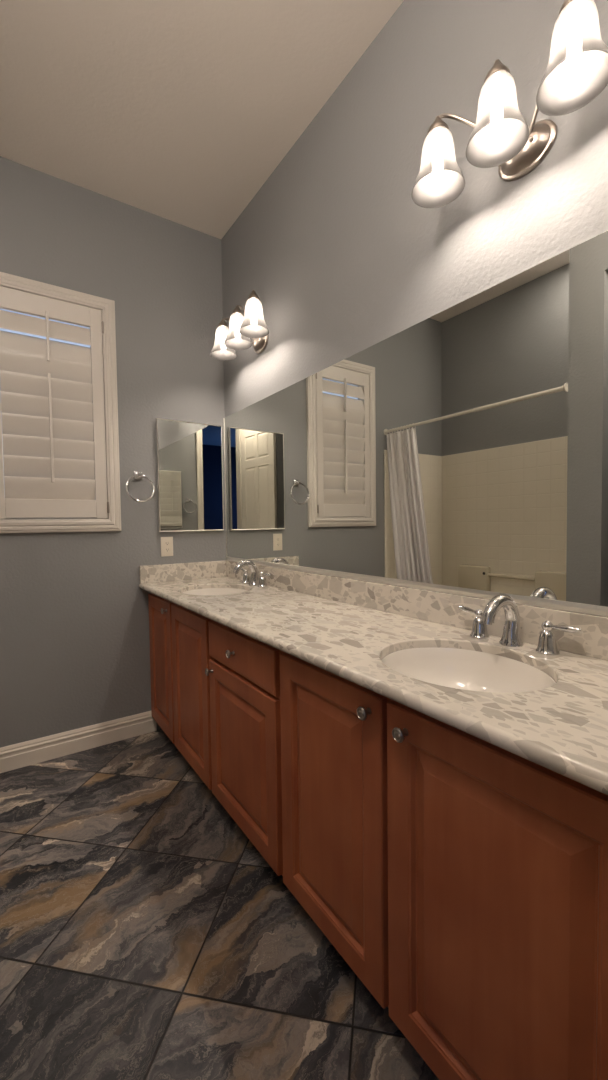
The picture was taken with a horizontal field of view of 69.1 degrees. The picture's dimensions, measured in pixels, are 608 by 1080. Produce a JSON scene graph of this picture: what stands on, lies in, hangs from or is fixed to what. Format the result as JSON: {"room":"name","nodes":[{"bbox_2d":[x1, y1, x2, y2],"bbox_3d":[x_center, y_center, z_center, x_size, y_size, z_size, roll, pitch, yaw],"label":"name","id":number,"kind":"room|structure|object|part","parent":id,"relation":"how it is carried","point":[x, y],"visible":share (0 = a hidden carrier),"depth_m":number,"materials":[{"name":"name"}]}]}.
{"room":"bathroom","nodes":[
{"label":"bathroom","id":0,"kind":"room"},
{"bbox_2d":[0,156,225,747],"bbox_3d":[-1.468,-0.368,2.361,2.460,3.110,0.120,-2,3,-34],"label":"wall","id":1,"kind":"structure","parent":0,"point":[75,640],"depth_m":2.54,"materials":[{"name":"grey paint"}]},
{"bbox_2d":[0,309,105,518],"bbox_3d":[-1.389,-0.694,2.399,0.545,1.165,0.030,-2,3,-34],"label":"window","id":2,"kind":"structure","parent":1,"relation":"in","point":[1,329],"depth_m":2.38,"materials":[{"name":"glass"}]},
{"bbox_2d":[0,272,120,532],"bbox_3d":[-1.350,-0.693,2.343,0.681,1.304,0.088,-2,3,-34],"label":"plantation shutter","id":3,"kind":"object","parent":2,"relation":"attached to","point":[59,447],"visible":1,"depth_m":2.35,"materials":[{"name":"beige paint"}]},
{"bbox_3d":[-1.357,-1.220,2.318,0.421,0.102,0.026,-2,3,-34],"label":"rail","id":4,"kind":"part","parent":3,"relation":"part of","materials":[{"name":"beige paint"}]},
{"bbox_3d":[-1.334,-1.061,2.300,0.013,0.255,0.018,-2,3,-34],"label":"tilt rod","id":5,"kind":"part","parent":3,"relation":"part of","materials":[{"name":"beige paint"}]},
{"bbox_3d":[-1.343,-0.168,2.359,0.421,0.099,0.026,-2,3,-34],"label":"rail","id":6,"kind":"part","parent":3,"relation":"part of","materials":[{"name":"beige paint"}]},
{"bbox_3d":[-1.328,-0.586,2.318,0.013,0.565,0.018,-2,3,-34],"label":"tilt rod","id":7,"kind":"part","parent":3,"relation":"part of","materials":[{"name":"beige paint"}]},
{"bbox_2d":[0,711,156,772],"bbox_3d":[-1.303,1.120,2.436,0.960,0.126,0.016,-2,3,-34],"label":"baseboard","id":8,"kind":"structure","parent":1,"relation":"attached to","point":[19,755],"depth_m":2.45,"materials":[{"name":"beige paint"}]},
{"bbox_2d":[126,471,154,501],"bbox_3d":[-0.964,-0.313,2.590,0.164,0.185,0.072,-2,3,-34],"label":"towel ring","id":9,"kind":"object","parent":1,"relation":"attached to","point":[137,474],"visible":1,"depth_m":2.58,"materials":[{"name":"silver metal"}]},
{"bbox_2d":[161,537,172,556],"bbox_3d":[-0.844,0.041,2.722,0.074,0.120,0.008,-2,3,-34],"label":"electrical outlet","id":10,"kind":"object","parent":1,"relation":"attached to","point":[166,542],"visible":1,"depth_m":2.72,"materials":[{"name":"beige plastic"}]},
{"bbox_2d":[156,418,223,531],"bbox_3d":[-0.712,-0.397,2.788,0.421,0.682,0.027,-2,3,-34],"label":"medicine cabinet","id":11,"kind":"object","parent":1,"relation":"attached to","point":[189,454],"visible":1,"depth_m":2.77,"materials":[{"name":"silver mirror"}]},
{"bbox_2d":[0,0,403,238],"bbox_3d":[-0.716,-1.938,1.168,2.460,0.100,2.860,-2,3,-34],"label":"ceiling","id":12,"kind":"structure","parent":0,"point":[178,111],"depth_m":1.87,"materials":[{"name":"beige paint"}]},
{"bbox_2d":[0,728,438,1079],"bbox_3d":[-0.674,1.269,1.293,2.460,0.100,2.860,-2,3,-34],"label":"floor","id":13,"kind":"structure","parent":0,"point":[144,935],"depth_m":1.31,"materials":[{"name":"tile"}]},
{"bbox_2d":[148,593,607,1079],"bbox_3d":[0.005,0.752,1.742,0.554,0.878,2.616,-2,3,-34],"label":"vanity cabinet","id":14,"kind":"object","parent":13,"relation":"on","point":[461,877],"visible":0.99,"depth_m":0.96,"materials":[{"name":"brown wood"}]},
{"bbox_3d":[-0.807,0.703,2.505,0.020,0.751,0.413,-2,3,-34],"label":"door","id":15,"kind":"part","parent":14,"relation":"part of","materials":[{"name":"brown wood"}]},
{"bbox_3d":[-0.544,0.714,2.121,0.020,0.751,0.478,-2,3,-34],"label":"door","id":16,"kind":"part","parent":14,"relation":"part of","materials":[{"name":"brown wood"}]},
{"bbox_3d":[-0.398,0.553,1.854,0.028,0.032,0.032,-2,3,-34],"label":"knob","id":17,"kind":"part","parent":14,"relation":"part of","materials":[{"name":"grey metal"}]},
{"bbox_3d":[-0.278,0.430,1.672,0.028,0.032,0.032,-2,3,-34],"label":"knob","id":18,"kind":"part","parent":14,"relation":"part of","materials":[{"name":"grey metal"}]},
{"bbox_3d":[-0.244,0.426,1.664,0.021,0.149,0.555,-2,3,-34],"label":"drawer","id":19,"kind":"part","parent":14,"relation":"part of","materials":[{"name":"brown wood"}]},
{"bbox_3d":[-0.239,0.810,1.679,0.020,0.585,0.555,-2,3,-34],"label":"door","id":20,"kind":"part","parent":14,"relation":"part of","materials":[{"name":"brown wood"}]},
{"bbox_3d":[0.063,0.740,1.234,0.020,0.751,0.457,-2,3,-34],"label":"door","id":21,"kind":"part","parent":14,"relation":"part of","materials":[{"name":"brown wood"}]},
{"bbox_3d":[0.145,0.411,1.052,0.028,0.032,0.032,-2,3,-34],"label":"knob","id":22,"kind":"part","parent":14,"relation":"part of","materials":[{"name":"grey metal"}]},
{"bbox_2d":[139,560,607,794],"bbox_3d":[-0.010,0.245,1.717,0.577,0.136,2.616,-2,3,-34],"label":"countertop","id":23,"kind":"structure","parent":14,"relation":"on","point":[342,627],"depth_m":1.23,"materials":[{"name":"stone"}]},
{"bbox_2d":[182,588,247,594],"bbox_3d":[-0.475,0.363,2.377,0.422,0.151,0.480,-2,3,-34],"label":"sink","id":24,"kind":"object","parent":23,"relation":"in","point":[208,591],"visible":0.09,"depth_m":2.56,"materials":[{"name":"white ceramic"}]},
{"bbox_2d":[233,560,270,587],"bbox_3d":[-0.325,0.184,2.487,0.161,0.146,0.360,-2,3,-34],"label":"bathroom faucet","id":25,"kind":"object","parent":23,"relation":"on","point":[253,580],"visible":1,"depth_m":2.49,"materials":[{"name":"silver metal"}]},
{"bbox_3d":[-0.342,0.222,2.598,0.056,0.062,0.056,-2,3,-34],"label":"handle","id":26,"kind":"part","parent":25,"relation":"part of","materials":[{"name":"silver metal"}]},
{"bbox_3d":[-0.326,0.184,2.486,0.158,0.146,0.062,-2,3,-34],"label":"spout","id":27,"kind":"part","parent":25,"relation":"part of","materials":[{"name":"silver metal"}]},
{"bbox_3d":[-0.229,0.227,2.433,0.056,0.062,0.056,-2,3,-34],"label":"handle","id":28,"kind":"part","parent":25,"relation":"part of","materials":[{"name":"silver metal"}]},
{"bbox_3d":[-0.211,0.189,2.404,0.029,0.028,0.094,-2,3,-34],"label":"lever","id":29,"kind":"part","parent":25,"relation":"part of","materials":[{"name":"silver metal"}]},
{"bbox_2d":[381,647,555,692],"bbox_3d":[0.394,0.401,1.107,0.422,0.151,0.480,-2,3,-34],"label":"sink","id":30,"kind":"object","parent":23,"relation":"in","point":[463,669],"visible":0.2,"depth_m":1.26,"materials":[{"name":"white ceramic"}]},
{"bbox_2d":[458,594,581,654],"bbox_3d":[0.545,0.222,1.217,0.161,0.146,0.360,-2,3,-34],"label":"bathroom faucet","id":31,"kind":"object","parent":23,"relation":"on","point":[547,645],"visible":1,"depth_m":1.21,"materials":[{"name":"silver metal"}]},
{"bbox_3d":[0.509,0.220,1.353,0.029,0.028,0.094,-2,3,-34],"label":"lever","id":32,"kind":"part","parent":31,"relation":"part of","materials":[{"name":"silver metal"}]},
{"bbox_3d":[0.528,0.260,1.327,0.056,0.062,0.056,-2,3,-34],"label":"handle","id":33,"kind":"part","parent":31,"relation":"part of","materials":[{"name":"silver metal"}]},
{"bbox_3d":[0.544,0.222,1.216,0.158,0.146,0.062,-2,3,-34],"label":"spout","id":34,"kind":"part","parent":31,"relation":"part of","materials":[{"name":"silver metal"}]},
{"bbox_3d":[0.640,0.265,1.162,0.056,0.062,0.056,-2,3,-34],"label":"handle","id":35,"kind":"part","parent":31,"relation":"part of","materials":[{"name":"silver metal"}]},
{"bbox_3d":[0.658,0.227,1.134,0.029,0.028,0.094,-2,3,-34],"label":"lever","id":36,"kind":"part","parent":31,"relation":"part of","materials":[{"name":"silver metal"}]},
{"bbox_3d":[0.210,0.419,0.956,0.028,0.032,0.032,-2,3,-34],"label":"knob","id":37,"kind":"part","parent":14,"relation":"part of","materials":[{"name":"grey metal"}]},
{"bbox_3d":[0.345,0.753,0.822,0.020,0.751,0.509,-2,3,-34],"label":"door","id":38,"kind":"part","parent":14,"relation":"part of","materials":[{"name":"brown wood"}]},
{"bbox_2d":[221,0,607,416],"bbox_3d":[0.304,-0.372,1.841,0.120,3.110,2.740,-2,3,-34],"label":"wall","id":39,"kind":"structure","parent":0,"point":[337,252],"depth_m":1.61,"materials":[{"name":"grey paint"}]},
{"bbox_2d":[210,290,268,359],"bbox_3d":[-0.333,-1.167,2.425,0.221,0.226,0.528,-2,3,-34],"label":"vanity light","id":40,"kind":"object","parent":39,"relation":"attached to","point":[241,328],"visible":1,"depth_m":2.37,"materials":[{"name":"white glass"}]},
{"bbox_3d":[-0.468,-1.151,2.562,0.152,0.159,0.152,-2,3,-34],"label":"lamp shade","id":41,"kind":"part","parent":40,"relation":"part of","materials":[{"name":"white glass"}]},
{"bbox_3d":[-0.361,-1.146,2.407,0.152,0.159,0.152,-2,3,-34],"label":"lamp shade","id":42,"kind":"part","parent":40,"relation":"part of","materials":[{"name":"white glass"}]},
{"bbox_3d":[-0.255,-1.141,2.252,0.152,0.159,0.152,-2,3,-34],"label":"lamp shade","id":43,"kind":"part","parent":40,"relation":"part of","materials":[{"name":"white glass"}]},
{"bbox_2d":[224,230,607,616],"bbox_3d":[0.210,-0.304,1.863,0.014,0.940,2.600,-2,3,-34],"label":"wall mirror","id":44,"kind":"object","parent":39,"relation":"attached to","point":[463,450],"visible":1,"depth_m":1.44,"materials":[{"name":"white mirror"}]},
{"bbox_2d":[225,560,607,660],"bbox_3d":[0.219,0.221,1.874,0.021,0.106,2.616,-2,3,-34],"label":"backsplash","id":45,"kind":"structure","parent":39,"relation":"attached to","point":[428,605],"depth_m":1.51,"materials":[{"name":"stone"}]},
{"bbox_2d":[411,0,607,207],"bbox_3d":[0.529,-1.129,1.165,0.221,0.226,0.528,-2,3,-34],"label":"vanity light","id":46,"kind":"object","parent":39,"relation":"attached to","point":[576,73],"visible":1,"depth_m":1.12,"materials":[{"name":"white glass"}]},
{"bbox_3d":[0.395,-1.110,1.302,0.029,0.099,0.029,-2,3,-34],"label":"bulb","id":47,"kind":"part","parent":46,"relation":"part of","materials":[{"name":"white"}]},
{"bbox_3d":[0.395,-1.113,1.302,0.152,0.159,0.152,-2,3,-34],"label":"lamp shade","id":48,"kind":"part","parent":46,"relation":"part of","materials":[{"name":"white glass"}]},
{"bbox_3d":[0.488,-1.167,1.266,0.210,0.158,0.017,0,2,21],"label":"arm","id":49,"kind":"part","parent":46,"relation":"part of","materials":[{"name":"silver metal"}]},
{"bbox_3d":[0.501,-1.105,1.147,0.029,0.099,0.029,-2,3,-34],"label":"bulb","id":50,"kind":"part","parent":46,"relation":"part of","materials":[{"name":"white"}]},
{"bbox_3d":[0.501,-1.109,1.147,0.152,0.159,0.152,-2,3,-34],"label":"lamp shade","id":51,"kind":"part","parent":46,"relation":"part of","materials":[{"name":"white glass"}]},
{"bbox_3d":[0.609,-1.162,1.090,0.017,0.158,0.210,-1,2,1],"label":"arm","id":52,"kind":"part","parent":46,"relation":"part of","materials":[{"name":"silver metal"}]},
{"bbox_3d":[0.607,-1.104,0.992,0.152,0.159,0.152,-2,3,-34],"label":"lamp shade","id":53,"kind":"part","parent":46,"relation":"part of","materials":[{"name":"white glass"}]},
{"bbox_3d":[0.607,-1.101,0.992,0.029,0.099,0.029,-2,3,-34],"label":"bulb","id":54,"kind":"part","parent":46,"relation":"part of","materials":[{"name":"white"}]}
]}

